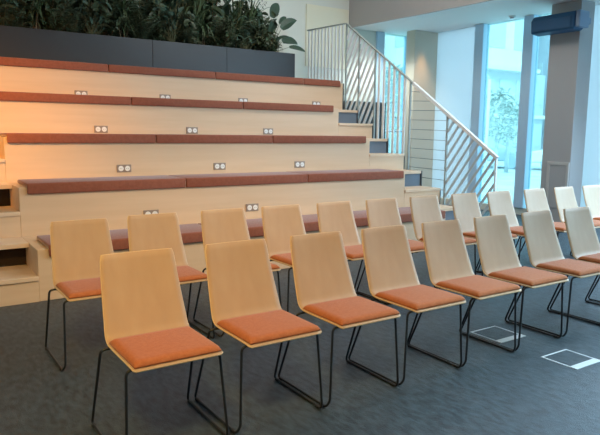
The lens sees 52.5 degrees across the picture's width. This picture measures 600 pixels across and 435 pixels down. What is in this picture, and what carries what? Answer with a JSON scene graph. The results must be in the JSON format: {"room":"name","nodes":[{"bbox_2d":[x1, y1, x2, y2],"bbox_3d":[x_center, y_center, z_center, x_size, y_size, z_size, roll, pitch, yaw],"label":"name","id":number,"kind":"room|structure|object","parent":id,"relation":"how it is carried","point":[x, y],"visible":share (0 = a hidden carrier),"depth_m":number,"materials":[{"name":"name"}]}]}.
{"room":"auditorium","nodes":[
{"label":"auditorium","id":0,"kind":"room"},
{"bbox_2d":[8,0,405,101],"bbox_3d":[-2.755,-2.325,9.456,12.500,4.700,0.200,-5,9,-33],"label":"wall","id":1,"kind":"structure","parent":0,"point":[296,9],"depth_m":11.12,"materials":[{"name":"white paint"}]},
{"bbox_2d":[305,4,348,69],"bbox_3d":[0.512,-3.360,11.357,0.970,1.100,0.030,-5,9,-33],"label":"wall","id":2,"kind":"structure","parent":1,"relation":"attached to","point":[317,16],"depth_m":11.29,"materials":[{"name":"beige paint"}]},
{"bbox_2d":[376,31,406,153],"bbox_3d":[1.849,-2.093,12.516,0.940,3.260,0.180,-5,9,-33],"label":"window","id":3,"kind":"structure","parent":1,"relation":"in","point":[380,36],"depth_m":12.15,"materials":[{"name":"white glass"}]},
{"bbox_2d":[349,0,491,26],"bbox_3d":[5.394,-3.362,5.251,0.188,1.320,15.502,-5,10,-34],"label":"wall","id":4,"kind":"structure","parent":1,"relation":"attached to","point":[361,12],"depth_m":10.72,"materials":[{"name":"grey paint"}]},
{"bbox_2d":[0,205,599,434],"bbox_3d":[1.503,1.032,3.401,12.500,0.200,15.700,-5,9,-33],"label":"floor","id":5,"kind":"structure","parent":0,"point":[497,391],"depth_m":3.46,"materials":[{"name":"grey carpet"}]},
{"bbox_2d":[45,218,113,370],"bbox_3d":[-1.264,0.447,3.722,0.498,0.812,0.529,-5,9,-33],"label":"chair","id":6,"kind":"object","parent":5,"relation":"on","point":[77,246],"visible":0.69,"depth_m":3.79,"materials":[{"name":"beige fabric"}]},
{"bbox_2d":[91,248,228,434],"bbox_3d":[-0.629,0.591,2.729,0.498,0.812,0.529,-5,9,-33],"label":"chair","id":7,"kind":"object","parent":5,"relation":"on","point":[146,325],"visible":1,"depth_m":2.79,"materials":[{"name":"brown wood"}]},
{"bbox_2d":[127,213,214,338],"bbox_3d":[-0.875,0.407,4.038,0.498,0.812,0.529,-5,9,-33],"label":"chair","id":8,"kind":"object","parent":5,"relation":"on","point":[161,230],"visible":0.49,"depth_m":4.16,"materials":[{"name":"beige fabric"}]},
{"bbox_2d":[0,65,472,306],"bbox_3d":[-1.460,-0.804,7.725,6.315,2.189,4.293,-5,9,-33],"label":"seating","id":9,"kind":"object","parent":5,"relation":"on","point":[26,276],"visible":0.58,"depth_m":7.13,"materials":[{"name":"pale birch plywood"},{"name":"birch"},{"name":"red-brown upholstery fabric"}]},
{"bbox_2d":[37,235,50,256],"bbox_3d":[-2.016,0.268,4.898,0.185,0.099,0.988,-5,9,-33],"label":"bench cushion","id":10,"kind":"object","parent":9,"relation":"on","point":[44,239],"depth_m":5.09,"materials":[{"name":"fabric"}]},
{"bbox_2d":[0,57,107,71],"bbox_3d":[-3.241,-1.903,7.620,1.512,0.099,0.520,-5,9,-33],"label":"bench cushion","id":11,"kind":"object","parent":9,"relation":"on","point":[6,61],"visible":1,"depth_m":7.45,"materials":[{"name":"fabric"}]},
{"bbox_2d":[0,91,130,104],"bbox_3d":[-2.802,-1.381,7.102,1.512,0.099,0.520,-5,9,-33],"label":"bench cushion","id":12,"kind":"object","parent":9,"relation":"on","point":[4,95],"visible":1,"depth_m":6.88,"materials":[{"name":"fabric"}]},
{"bbox_2d":[0,25,152,66],"bbox_3d":[-3.706,-2.207,7.963,3.458,0.476,0.600,-5,9,-33],"label":"planter box","id":13,"kind":"object","parent":9,"relation":"on","point":[15,42],"visible":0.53,"depth_m":8.06,"materials":[{"name":"black laminate"}]},
{"bbox_2d":[0,2,32,27],"bbox_3d":[-3.660,-2.596,7.731,0.470,0.473,0.437,5,9,28],"label":"fern","id":14,"kind":"object","parent":13,"relation":"on","point":[16,23],"visible":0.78,"depth_m":7.71,"materials":[{"name":"green plant"}]},
{"bbox_2d":[0,0,38,26],"bbox_3d":[-3.645,-2.887,7.852,0.663,1.014,0.622,-1,8,-10],"label":"bushy plant","id":15,"kind":"object","parent":13,"relation":"on","point":[34,6],"visible":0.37,"depth_m":7.79,"materials":[{"name":"green plant"}]},
{"bbox_2d":[0,0,48,27],"bbox_3d":[-3.717,-2.888,7.946,0.990,0.996,0.921,3,8,17],"label":"fern","id":16,"kind":"object","parent":13,"relation":"on","point":[10,2],"visible":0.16,"depth_m":7.65,"materials":[{"name":"green plant"}]},
{"bbox_2d":[22,0,52,29],"bbox_3d":[-3.442,-2.710,7.901,0.442,0.694,0.450,-3,9,-22],"label":"dracaena","id":17,"kind":"object","parent":13,"relation":"on","point":[37,13],"visible":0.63,"depth_m":7.87,"materials":[{"name":"green plant"}]},
{"bbox_2d":[39,0,71,30],"bbox_3d":[-3.236,-2.669,8.015,0.426,0.546,0.344,-3,9,-26],"label":"bushy plant","id":18,"kind":"object","parent":13,"relation":"on","point":[59,23],"visible":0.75,"depth_m":7.97,"materials":[{"name":"green plant"}]},
{"bbox_2d":[34,0,86,32],"bbox_3d":[-3.255,-2.804,8.297,0.782,0.744,0.886,0,8,-4],"label":"fern","id":19,"kind":"object","parent":13,"relation":"on","point":[62,1],"visible":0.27,"depth_m":8.06,"materials":[{"name":"green plant"}]},
{"bbox_2d":[53,0,90,31],"bbox_3d":[-3.121,-2.866,8.264,0.549,0.871,0.680,-1,8,-12],"label":"bushy plant","id":20,"kind":"object","parent":13,"relation":"on","point":[86,3],"visible":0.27,"depth_m":8.18,"materials":[{"name":"green plant"}]},
{"bbox_2d":[79,5,107,34],"bbox_3d":[-2.847,-2.657,8.287,0.380,0.460,0.386,2,8,13],"label":"leaf plant","id":21,"kind":"object","parent":13,"relation":"on","point":[99,17],"visible":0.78,"depth_m":8.28,"materials":[{"name":"green plant"}]},
{"bbox_2d":[91,1,120,35],"bbox_3d":[-2.688,-2.756,8.392,0.385,0.627,0.410,-3,9,-23],"label":"bushy plant","id":22,"kind":"object","parent":13,"relation":"on","point":[108,18],"visible":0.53,"depth_m":8.39,"materials":[{"name":"green plant"}]},
{"bbox_2d":[87,0,134,37],"bbox_3d":[-2.655,-2.790,8.540,0.655,0.658,0.609,6,9,33],"label":"fern","id":23,"kind":"object","parent":13,"relation":"on","point":[117,8],"visible":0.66,"depth_m":8.47,"materials":[{"name":"green plant"}]},
{"bbox_2d":[91,0,134,33],"bbox_3d":[-2.781,-3.083,8.567,0.752,1.225,0.802,5,9,31],"label":"bushy plant","id":24,"kind":"object","parent":13,"relation":"on","point":[95,5],"visible":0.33,"depth_m":8.26,"materials":[{"name":"green plant"}]},
{"bbox_2d":[106,0,142,37],"bbox_3d":[-2.549,-2.961,8.653,0.652,1.024,0.664,-1,8,-8],"label":"dracaena","id":25,"kind":"object","parent":13,"relation":"on","point":[121,6],"visible":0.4,"depth_m":8.52,"materials":[{"name":"green plant"}]},
{"bbox_2d":[123,0,157,36],"bbox_3d":[-2.380,-2.894,8.890,0.925,0.777,0.817,4,9,26],"label":"fern","id":26,"kind":"object","parent":13,"relation":"on","point":[149,2],"visible":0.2,"depth_m":8.61,"materials":[{"name":"green plant"}]},
{"bbox_2d":[125,14,159,39],"bbox_3d":[-2.250,-2.682,8.667,0.439,0.418,0.497,1,8,6],"label":"fern","id":27,"kind":"object","parent":13,"relation":"on","point":[138,35],"visible":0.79,"depth_m":8.58,"materials":[{"name":"green plant"}]},
{"bbox_2d":[125,0,161,37],"bbox_3d":[-2.276,-2.869,8.796,0.584,0.749,0.472,-1,8,-9],"label":"bushy plant","id":28,"kind":"object","parent":13,"relation":"in","point":[159,11],"visible":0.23,"depth_m":8.73,"materials":[{"name":"green plant"}]},
{"bbox_2d":[0,133,155,142],"bbox_3d":[-2.379,-0.858,6.573,1.512,0.099,0.520,-5,9,-33],"label":"bench cushion","id":29,"kind":"object","parent":9,"relation":"on","point":[11,137],"visible":0.98,"depth_m":6.31,"materials":[{"name":"fabric"}]},
{"bbox_2d":[17,175,185,193],"bbox_3d":[-1.946,-0.336,6.050,1.512,0.099,0.520,-5,9,-33],"label":"bench cushion","id":30,"kind":"object","parent":9,"relation":"on","point":[88,184],"visible":1,"depth_m":5.84,"materials":[{"name":"fabric"}]},
{"bbox_2d":[110,229,128,250],"bbox_3d":[-1.537,0.230,5.210,0.415,0.099,0.993,-5,9,-33],"label":"bench cushion","id":31,"kind":"object","parent":9,"relation":"on","point":[119,238],"depth_m":5.23,"materials":[{"name":"fabric"}]},
{"bbox_2d":[108,64,214,78],"bbox_3d":[-1.977,-2.004,8.453,1.512,0.099,0.520,-5,9,-33],"label":"bench cushion","id":32,"kind":"object","parent":9,"relation":"on","point":[111,68],"visible":0.85,"depth_m":8.21,"materials":[{"name":"fabric"}]},
{"bbox_2d":[131,97,242,108],"bbox_3d":[-1.537,-1.482,7.935,1.512,0.099,0.520,-5,9,-33],"label":"bench cushion","id":33,"kind":"object","parent":9,"relation":"on","point":[142,101],"visible":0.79,"depth_m":7.69,"materials":[{"name":"fabric"}]},
{"bbox_2d":[152,40,226,72],"bbox_3d":[-1.775,-2.362,9.235,1.173,0.476,0.600,-5,9,-33],"label":"planter box","id":34,"kind":"object","parent":9,"relation":"on","point":[166,54],"visible":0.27,"depth_m":8.96,"materials":[{"name":"black laminate"}]},
{"bbox_2d":[126,0,174,27],"bbox_3d":[-2.206,-3.070,8.925,0.868,1.113,0.701,4,9,23],"label":"bushy plant","id":35,"kind":"object","parent":34,"relation":"in","point":[158,2],"visible":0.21,"depth_m":8.70,"materials":[{"name":"green plant"}]},
{"bbox_2d":[129,5,175,40],"bbox_3d":[-2.163,-2.809,8.905,0.639,0.608,0.724,3,8,19],"label":"fern","id":36,"kind":"object","parent":34,"relation":"in","point":[164,28],"visible":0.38,"depth_m":8.65,"materials":[{"name":"green plant"}]},
{"bbox_2d":[140,6,168,40],"bbox_3d":[-2.093,-2.754,8.776,0.414,0.530,0.334,0,8,-4],"label":"bushy plant","id":37,"kind":"object","parent":34,"relation":"on","point":[159,30],"visible":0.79,"depth_m":8.72,"materials":[{"name":"green plant"}]},
{"bbox_2d":[143,0,189,40],"bbox_3d":[-1.942,-3.057,8.946,0.758,1.098,0.595,-1,8,-14],"label":"leaf plant","id":38,"kind":"object","parent":34,"relation":"on","point":[175,5],"visible":0.34,"depth_m":8.95,"materials":[{"name":"green plant"}]},
{"bbox_2d":[162,7,183,41],"bbox_3d":[-1.925,-2.793,8.859,0.322,0.593,0.410,-7,11,-44],"label":"leaf plant","id":39,"kind":"object","parent":34,"relation":"on","point":[171,13],"visible":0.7,"depth_m":8.81,"materials":[{"name":"green plant"}]},
{"bbox_2d":[175,18,201,43],"bbox_3d":[-1.664,-2.751,9.040,0.429,0.464,0.461,0,8,-5],"label":"fern","id":40,"kind":"object","parent":34,"relation":"on","point":[190,40],"visible":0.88,"depth_m":8.97,"materials":[{"name":"green plant"}]},
{"bbox_2d":[163,1,214,42],"bbox_3d":[-1.816,-3.055,9.249,0.935,1.011,1.006,4,9,25],"label":"fern","id":41,"kind":"object","parent":34,"relation":"on","point":[178,3],"visible":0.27,"depth_m":8.97,"materials":[{"name":"green plant"}]},
{"bbox_2d":[178,2,209,42],"bbox_3d":[-1.691,-3.041,9.171,0.614,1.000,0.654,5,9,29],"label":"bushy plant","id":42,"kind":"object","parent":34,"relation":"on","point":[186,21],"visible":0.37,"depth_m":9.01,"materials":[{"name":"green plant"}]},
{"bbox_2d":[179,0,210,44],"bbox_3d":[-1.602,-2.944,9.238,0.592,0.796,0.585,0,8,-3],"label":"dracaena","id":43,"kind":"object","parent":34,"relation":"on","point":[189,2],"visible":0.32,"depth_m":9.08,"materials":[{"name":"green plant"}]},
{"bbox_2d":[175,0,223,40],"bbox_3d":[-1.615,-3.250,9.255,0.940,1.476,0.958,6,10,35],"label":"dracaena","id":44,"kind":"object","parent":34,"relation":"in","point":[198,4],"visible":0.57,"depth_m":9.08,"materials":[{"name":"green plant"}]},
{"bbox_2d":[182,0,238,45],"bbox_3d":[-1.391,-3.152,9.509,0.715,1.135,0.885,6,9,32],"label":"bushy plant","id":45,"kind":"object","parent":34,"relation":"on","point":[214,7],"visible":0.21,"depth_m":9.33,"materials":[{"name":"green plant"}]},
{"bbox_2d":[198,17,236,45],"bbox_3d":[-1.337,-2.869,9.418,0.635,0.604,0.719,-6,11,-42],"label":"fern","id":46,"kind":"object","parent":34,"relation":"in","point":[224,28],"visible":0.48,"depth_m":9.26,"materials":[{"name":"green plant"}]},
{"bbox_2d":[204,13,234,46],"bbox_3d":[-1.242,-2.859,9.320,0.475,0.609,0.383,0,8,-4],"label":"bushy plant","id":47,"kind":"object","parent":34,"relation":"in","point":[218,42],"visible":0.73,"depth_m":9.30,"materials":[{"name":"green plant"}]},
{"bbox_2d":[179,223,202,243],"bbox_3d":[-1.000,0.187,5.565,0.548,0.099,0.994,-5,9,-33],"label":"bench cushion","id":48,"kind":"object","parent":9,"relation":"on","point":[191,233],"depth_m":5.61,"materials":[{"name":"fabric"}]},
{"bbox_2d":[155,134,271,142],"bbox_3d":[-1.114,-0.960,7.406,1.512,0.099,0.520,-5,9,-33],"label":"bench cushion","id":49,"kind":"object","parent":9,"relation":"on","point":[160,138],"visible":0.85,"depth_m":7.16,"materials":[{"name":"fabric"}]},
{"bbox_2d":[169,172,307,187],"bbox_3d":[-0.681,-0.437,6.883,1.512,0.099,0.520,-5,9,-33],"label":"bench cushion","id":50,"kind":"object","parent":9,"relation":"on","point":[255,178],"visible":0.84,"depth_m":6.68,"materials":[{"name":"fabric"}]},
{"bbox_2d":[246,218,263,236],"bbox_3d":[-0.420,0.140,5.949,0.658,0.099,0.992,-5,9,-33],"label":"bench cushion","id":51,"kind":"object","parent":9,"relation":"on","point":[255,226],"depth_m":5.97,"materials":[{"name":"fabric"}]},
{"bbox_2d":[215,72,303,84],"bbox_3d":[-0.712,-2.106,9.287,1.512,0.099,0.520,-5,9,-33],"label":"bench cushion","id":52,"kind":"object","parent":9,"relation":"on","point":[218,75],"visible":0.83,"depth_m":9.04,"materials":[{"name":"fabric"}]},
{"bbox_2d":[227,47,294,77],"bbox_3d":[-0.767,-2.443,9.899,1.243,0.476,0.600,-5,9,-33],"label":"planter box","id":53,"kind":"object","parent":9,"relation":"on","point":[240,61],"visible":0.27,"depth_m":9.63,"materials":[{"name":"grey metal"}]},
{"bbox_2d":[217,0,249,46],"bbox_3d":[-1.031,-3.141,9.635,0.593,1.094,0.754,0,8,-5],"label":"leaf plant","id":54,"kind":"object","parent":53,"relation":"on","point":[225,5],"visible":0.29,"depth_m":9.60,"materials":[{"name":"green plant"}]},
{"bbox_2d":[222,0,252,47],"bbox_3d":[-1.051,-3.035,9.606,0.658,0.890,0.654,1,8,4],"label":"dracaena","id":55,"kind":"object","parent":53,"relation":"on","point":[239,7],"visible":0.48,"depth_m":9.50,"materials":[{"name":"green plant"}]},
{"bbox_2d":[227,19,257,48],"bbox_3d":[-0.906,-2.878,9.732,0.648,0.544,0.572,7,10,41],"label":"fern","id":56,"kind":"object","parent":53,"relation":"on","point":[252,38],"visible":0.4,"depth_m":9.54,"materials":[{"name":"green plant"}]},
{"bbox_2d":[224,0,266,47],"bbox_3d":[-0.980,-3.084,9.737,0.881,0.954,0.948,-5,10,-35],"label":"fern","id":57,"kind":"object","parent":53,"relation":"on","point":[247,5],"visible":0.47,"depth_m":9.56,"materials":[{"name":"green plant"}]},
{"bbox_2d":[233,0,271,49],"bbox_3d":[-0.832,-3.191,9.811,0.784,1.209,0.770,-5,10,-37],"label":"dracaena","id":58,"kind":"object","parent":53,"relation":"in","point":[252,4],"visible":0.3,"depth_m":9.61,"materials":[{"name":"green plant"}]},
{"bbox_2d":[252,15,270,50],"bbox_3d":[-0.642,-2.920,9.731,0.386,0.628,0.411,1,8,4],"label":"bushy plant","id":59,"kind":"object","parent":53,"relation":"on","point":[255,47],"visible":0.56,"depth_m":9.71,"materials":[{"name":"green plant"}]},
{"bbox_2d":[245,1,278,49],"bbox_3d":[-0.701,-3.051,9.857,0.665,0.853,0.537,8,11,43],"label":"bushy plant","id":60,"kind":"object","parent":53,"relation":"on","point":[248,9],"visible":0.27,"depth_m":9.69,"materials":[{"name":"green plant"}]},
{"bbox_2d":[263,28,277,51],"bbox_3d":[-0.480,-2.847,9.848,0.287,0.456,0.356,0,8,-1],"label":"bushy plant","id":61,"kind":"object","parent":53,"relation":"on","point":[272,46],"visible":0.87,"depth_m":9.79,"materials":[{"name":"green plant"}]},
{"bbox_2d":[250,3,304,51],"bbox_3d":[-0.365,-3.067,9.816,0.479,0.913,1.000,5,9,31],"label":"leaf plant","id":62,"kind":"object","parent":53,"relation":"on","point":[285,23],"visible":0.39,"depth_m":9.96,"materials":[{"name":"green plant"}]},
{"bbox_2d":[243,102,333,111],"bbox_3d":[-0.272,-1.584,8.768,1.512,0.099,0.520,-5,9,-33],"label":"bench cushion","id":63,"kind":"object","parent":9,"relation":"on","point":[246,105],"visible":0.82,"depth_m":8.52,"materials":[{"name":"fabric"}]},
{"bbox_2d":[302,214,318,231],"bbox_3d":[0.119,0.097,6.305,0.777,0.099,0.994,-5,9,-33],"label":"bench cushion","id":64,"kind":"object","parent":9,"relation":"on","point":[310,221],"depth_m":6.34,"materials":[{"name":"fabric"}]},
{"bbox_2d":[272,135,365,142],"bbox_3d":[0.151,-1.061,8.239,1.512,0.099,0.520,-5,9,-33],"label":"bench cushion","id":65,"kind":"object","parent":9,"relation":"on","point":[276,138],"visible":0.84,"depth_m":7.99,"materials":[{"name":"fabric"}]},
{"bbox_2d":[304,78,339,86],"bbox_3d":[0.221,-2.180,9.901,0.716,0.099,0.520,-5,9,-33],"label":"bench cushion","id":66,"kind":"object","parent":9,"relation":"on","point":[319,82],"visible":0.85,"depth_m":9.67,"materials":[{"name":"fabric"}]},
{"bbox_2d":[307,23,344,83],"bbox_3d":[0.432,-2.736,10.306,0.030,0.970,0.932,-6,10,-40],"label":"landing railing","id":67,"kind":"object","parent":9,"relation":"on","point":[342,24],"visible":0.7,"depth_m":10.28,"materials":[{"name":"grey metal"}]},
{"bbox_2d":[287,169,403,181],"bbox_3d":[0.584,-0.539,7.717,1.512,0.099,0.520,-5,9,-33],"label":"bench cushion","id":68,"kind":"object","parent":9,"relation":"on","point":[356,174],"visible":0.86,"depth_m":7.53,"materials":[{"name":"fabric"}]},
{"bbox_2d":[353,210,367,226],"bbox_3d":[0.677,0.052,6.669,0.898,0.099,0.992,-5,9,-33],"label":"bench cushion","id":69,"kind":"object","parent":9,"relation":"on","point":[360,218],"depth_m":6.69,"materials":[{"name":"fabric"}]},
{"bbox_2d":[398,207,412,222],"bbox_3d":[1.209,0.009,7.023,0.990,0.099,0.992,-5,9,-33],"label":"bench cushion","id":70,"kind":"object","parent":9,"relation":"on","point":[405,212],"depth_m":7.06,"materials":[{"name":"fabric"}]},
{"bbox_2d":[193,208,281,336],"bbox_3d":[-0.432,0.370,4.341,0.498,0.812,0.529,-5,9,-33],"label":"chair","id":71,"kind":"object","parent":5,"relation":"on","point":[219,225],"visible":0.34,"depth_m":4.45,"materials":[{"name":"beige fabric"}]},
{"bbox_2d":[194,239,322,433],"bbox_3d":[-0.194,0.555,3.018,0.498,0.812,0.529,-5,9,-33],"label":"chair","id":72,"kind":"object","parent":5,"relation":"on","point":[243,296],"visible":1,"depth_m":3.07,"materials":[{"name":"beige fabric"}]},
{"bbox_2d":[261,204,305,311],"bbox_3d":[-0.011,0.336,4.618,0.498,0.812,0.529,-5,9,-33],"label":"chair","id":73,"kind":"object","parent":5,"relation":"on","point":[280,222],"visible":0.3,"depth_m":4.70,"materials":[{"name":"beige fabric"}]},
{"bbox_2d":[278,231,400,406],"bbox_3d":[0.230,0.521,3.297,0.498,0.812,0.529,-5,9,-33],"label":"chair","id":74,"kind":"object","parent":5,"relation":"on","point":[325,291],"visible":0.99,"depth_m":3.35,"materials":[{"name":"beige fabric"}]},
{"bbox_2d":[317,201,388,304],"bbox_3d":[0.419,0.302,4.902,0.498,0.812,0.529,-5,9,-33],"label":"chair","id":75,"kind":"object","parent":5,"relation":"on","point":[332,216],"visible":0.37,"depth_m":5.03,"materials":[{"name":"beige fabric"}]},
{"bbox_2d":[346,101,385,138],"bbox_3d":[0.849,-1.117,11.109,0.920,1.930,1.050,-5,9,-33],"label":"storage cabinet","id":76,"kind":"object","parent":5,"relation":"on","point":[363,104],"visible":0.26,"depth_m":10.68,"materials":[{"name":"grey laminate"}]},
{"bbox_2d":[357,198,434,303],"bbox_3d":[0.849,0.268,5.181,0.498,0.812,0.529,-5,9,-33],"label":"chair","id":77,"kind":"object","parent":5,"relation":"on","point":[380,212],"visible":0.4,"depth_m":5.28,"materials":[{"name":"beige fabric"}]},
{"bbox_2d":[348,225,465,384],"bbox_3d":[0.649,0.487,3.576,0.498,0.812,0.529,-5,9,-33],"label":"chair","id":78,"kind":"object","parent":5,"relation":"on","point":[392,278],"visible":0.98,"depth_m":3.63,"materials":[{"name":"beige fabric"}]},
{"bbox_2d":[404,30,437,186],"bbox_3d":[2.450,-1.991,12.267,0.735,3.380,0.240,-5,9,-33],"label":"column","id":79,"kind":"structure","parent":5,"relation":"on","point":[421,47],"depth_m":12.07,"materials":[{"name":"beige paint"}]},
{"bbox_2d":[344,23,498,215],"bbox_3d":[1.606,-1.413,8.814,0.045,3.162,3.151,-5,9,-33],"label":"stair railing","id":80,"kind":"object","parent":5,"relation":"on","point":[468,132],"visible":0.78,"depth_m":9.02,"materials":[{"name":"white metal"}]},
{"bbox_2d":[410,195,476,288],"bbox_3d":[1.278,0.233,5.468,0.498,0.812,0.529,-5,9,-33],"label":"chair","id":81,"kind":"object","parent":5,"relation":"on","point":[424,209],"visible":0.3,"depth_m":5.56,"materials":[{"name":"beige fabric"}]},
{"bbox_2d":[408,219,520,366],"bbox_3d":[1.063,0.454,3.849,0.498,0.812,0.529,-5,9,-33],"label":"chair","id":82,"kind":"object","parent":5,"relation":"on","point":[449,266],"visible":0.94,"depth_m":3.90,"materials":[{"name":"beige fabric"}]},
{"bbox_2d":[451,193,517,275],"bbox_3d":[1.730,0.197,5.766,0.498,0.812,0.529,-5,9,-33],"label":"chair","id":83,"kind":"object","parent":5,"relation":"on","point":[466,208],"visible":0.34,"depth_m":5.86,"materials":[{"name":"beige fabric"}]},
{"bbox_2d":[470,326,524,342],"bbox_3d":[1.377,0.811,4.234,0.265,0.005,0.265,-5,9,-33],"label":"box","id":84,"kind":"object","parent":5,"relation":"on","point":[494,333],"visible":0.91,"depth_m":4.23,"materials":[{"name":"silver metal"}]},
{"bbox_2d":[477,191,524,271],"bbox_3d":[2.155,0.164,6.037,0.498,0.812,0.529,-5,9,-33],"label":"chair","id":85,"kind":"object","parent":5,"relation":"on","point":[499,202],"visible":0.47,"depth_m":6.16,"materials":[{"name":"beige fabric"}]},
{"bbox_2d":[462,215,568,350],"bbox_3d":[1.476,0.421,4.124,0.498,0.812,0.529,-5,9,-33],"label":"chair","id":86,"kind":"object","parent":5,"relation":"on","point":[499,259],"visible":0.97,"depth_m":4.17,"materials":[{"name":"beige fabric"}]},
{"bbox_2d":[518,188,566,266],"bbox_3d":[2.640,0.125,6.353,0.498,0.812,0.529,-5,9,-33],"label":"chair","id":87,"kind":"object","parent":5,"relation":"on","point":[535,199],"visible":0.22,"depth_m":6.45,"materials":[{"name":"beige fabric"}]},
{"bbox_2d":[508,210,599,336],"bbox_3d":[1.908,0.386,4.412,0.498,0.812,0.529,-5,9,-33],"label":"chair","id":88,"kind":"object","parent":5,"relation":"on","point":[544,250],"visible":0.94,"depth_m":4.47,"materials":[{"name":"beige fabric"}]},
{"bbox_2d":[540,0,594,221],"bbox_3d":[4.139,-1.588,9.487,0.375,3.380,0.500,-5,9,-33],"label":"column","id":89,"kind":"structure","parent":5,"relation":"on","point":[569,63],"depth_m":9.34,"materials":[{"name":"grey paint"}]},
{"bbox_2d":[531,9,590,36],"bbox_3d":[3.894,-2.894,9.078,0.358,0.278,0.800,-5,9,-33],"label":"loudspeaker","id":90,"kind":"object","parent":89,"relation":"attached to","point":[572,21],"visible":1,"depth_m":8.91,"materials":[{"name":"blue"}]},
{"bbox_2d":[533,16,570,31],"bbox_3d":[3.725,-2.866,9.017,0.006,0.150,0.620,-5,9,-33],"label":"grille","id":91,"kind":"object","parent":90,"relation":"attached to","point":[554,23],"depth_m":9.01,"materials":[{"name":"blue metal"}]},
{"bbox_2d":[541,349,599,369],"bbox_3d":[1.684,0.878,3.776,0.265,0.005,0.245,-5,9,-33],"label":"box","id":92,"kind":"object","parent":5,"relation":"on","point":[565,357],"visible":1,"depth_m":3.77,"materials":[{"name":"silver metal"}]},
{"bbox_2d":[550,206,599,322],"bbox_3d":[2.337,0.352,4.690,0.498,0.812,0.529,-5,9,-33],"label":"chair","id":93,"kind":"object","parent":5,"relation":"on","point":[584,243],"visible":0.94,"depth_m":4.79,"materials":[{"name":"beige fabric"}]},
{"bbox_2d":[554,186,599,255],"bbox_3d":[3.080,0.089,6.646,0.498,0.812,0.529,-5,9,-33],"label":"chair","id":94,"kind":"object","parent":5,"relation":"on","point":[565,198],"visible":0.37,"depth_m":6.75,"materials":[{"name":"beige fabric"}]},
{"bbox_2d":[582,185,599,219],"bbox_3d":[3.526,0.055,6.931,0.498,0.812,0.529,-5,9,-33],"label":"chair","id":95,"kind":"object","parent":5,"relation":"on","point":[591,193],"visible":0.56,"depth_m":7.03,"materials":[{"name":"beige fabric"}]},
{"bbox_2d":[353,0,599,35],"bbox_3d":[6.025,-2.818,5.751,1.870,0.120,15.500,-5,9,-33],"label":"ceiling","id":96,"kind":"structure","parent":0,"point":[493,12],"depth_m":10.41,"materials":[{"name":"white paint"}]},
{"bbox_2d":[440,198,526,214],"bbox_3d":[6.693,-1.140,6.444,0.220,3.380,15.500,-5,9,-33],"label":"wall","id":97,"kind":"structure","parent":0,"point":[519,211],"depth_m":11.29,"materials":[{"name":"white paint"}]},
{"bbox_2d":[432,26,474,198],"bbox_3d":[3.013,-1.991,11.872,0.020,3.260,1.025,-5,9,-33],"label":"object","id":98,"kind":"structure","parent":97,"relation":"in","point":[455,48],"depth_m":11.85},
{"bbox_2d":[467,24,489,201],"bbox_3d":[3.327,-1.915,11.350,0.180,3.260,0.200,-5,9,-33],"label":"trim","id":99,"kind":"structure","parent":97,"relation":"attached to","point":[482,31],"depth_m":11.24,"materials":[{"name":"blue metal"}]},
{"bbox_2d":[513,15,540,207],"bbox_3d":[3.907,-1.789,10.484,0.180,3.260,0.200,-5,9,-33],"label":"trim","id":100,"kind":"structure","parent":97,"relation":"attached to","point":[530,48],"depth_m":10.42,"materials":[{"name":"blue metal"}]},
{"bbox_2d":[580,4,599,206],"bbox_3d":[4.839,-1.595,9.148,0.020,3.260,1.680,-5,9,-33],"label":"window","id":101,"kind":"structure","parent":97,"relation":"in","point":[591,164],"depth_m":9.50,"materials":[{"name":"glass"}]},
{"label":"outside","id":102,"kind":"structure","parent":0,"visible":0},
{"bbox_2d":[481,161,541,202],"bbox_3d":[16.726,-4.619,46.922,100.000,0.200,140.000,-5,9,-33],"label":"ground","id":103,"kind":"structure","parent":102,"point":[505,180],"depth_m":22.18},
{"bbox_2d":[385,63,402,152],"bbox_3d":[3.318,-3.597,22.553,2.272,4.169,2.249,-5,9,-33],"label":"street tree","id":104,"kind":"object","parent":103,"relation":"on","point":[398,66],"visible":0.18,"depth_m":22.36,"materials":[{"name":"green plant"}]},
{"bbox_2d":[385,70,544,153],"bbox_3d":[8.206,-7.439,45.620,10.250,5.800,16.050,-5,9,-33],"label":"building","id":105,"kind":"structure","parent":103,"relation":"on","point":[507,80],"depth_m":40.01,"materials":[{"name":"grey"}]},
{"bbox_2d":[384,20,539,73],"bbox_3d":[8.156,-18.282,42.554,9.250,16.520,14.450,-5,9,-33],"label":"building","id":106,"kind":"structure","parent":105,"relation":"on","point":[505,39],"depth_m":38.53,"materials":[{"name":"white"}]},
{"bbox_2d":[485,74,490,145],"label":"street lamp","id":107,"kind":"object","parent":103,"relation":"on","point":[487,120],"depth_m":20.12,"materials":[{"name":"white"}]},
{"bbox_2d":[483,139,515,168],"bbox_3d":[9.294,-3.210,30.292,4.140,1.396,1.740,5,9,27],"label":"parked car","id":108,"kind":"object","parent":103,"relation":"on","point":[491,144],"visible":0.21,"depth_m":29.14,"materials":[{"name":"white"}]},
{"bbox_2d":[484,87,518,175],"bbox_3d":[7.630,-3.304,23.479,1.905,3.431,1.694,-5,9,-33],"label":"street tree","id":109,"kind":"object","parent":103,"relation":"on","point":[502,100],"visible":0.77,"depth_m":23.27,"materials":[{"name":"green plant"}]},
{"bbox_2d":[489,100,518,171],"bbox_3d":[8.920,-3.476,26.138,1.873,3.071,1.762,-5,9,-33],"label":"street tree","id":110,"kind":"object","parent":103,"relation":"on","point":[504,120],"visible":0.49,"depth_m":26.10,"materials":[{"name":"green plant"}]},
{"bbox_2d":[537,35,549,149],"bbox_3d":[22.415,-24.733,45.347,13.560,40.200,12.060,-5,9,-33],"label":"building","id":111,"kind":"structure","parent":103,"relation":"on","point":[544,41],"depth_m":42.81,"materials":[{"name":"blue glass"}]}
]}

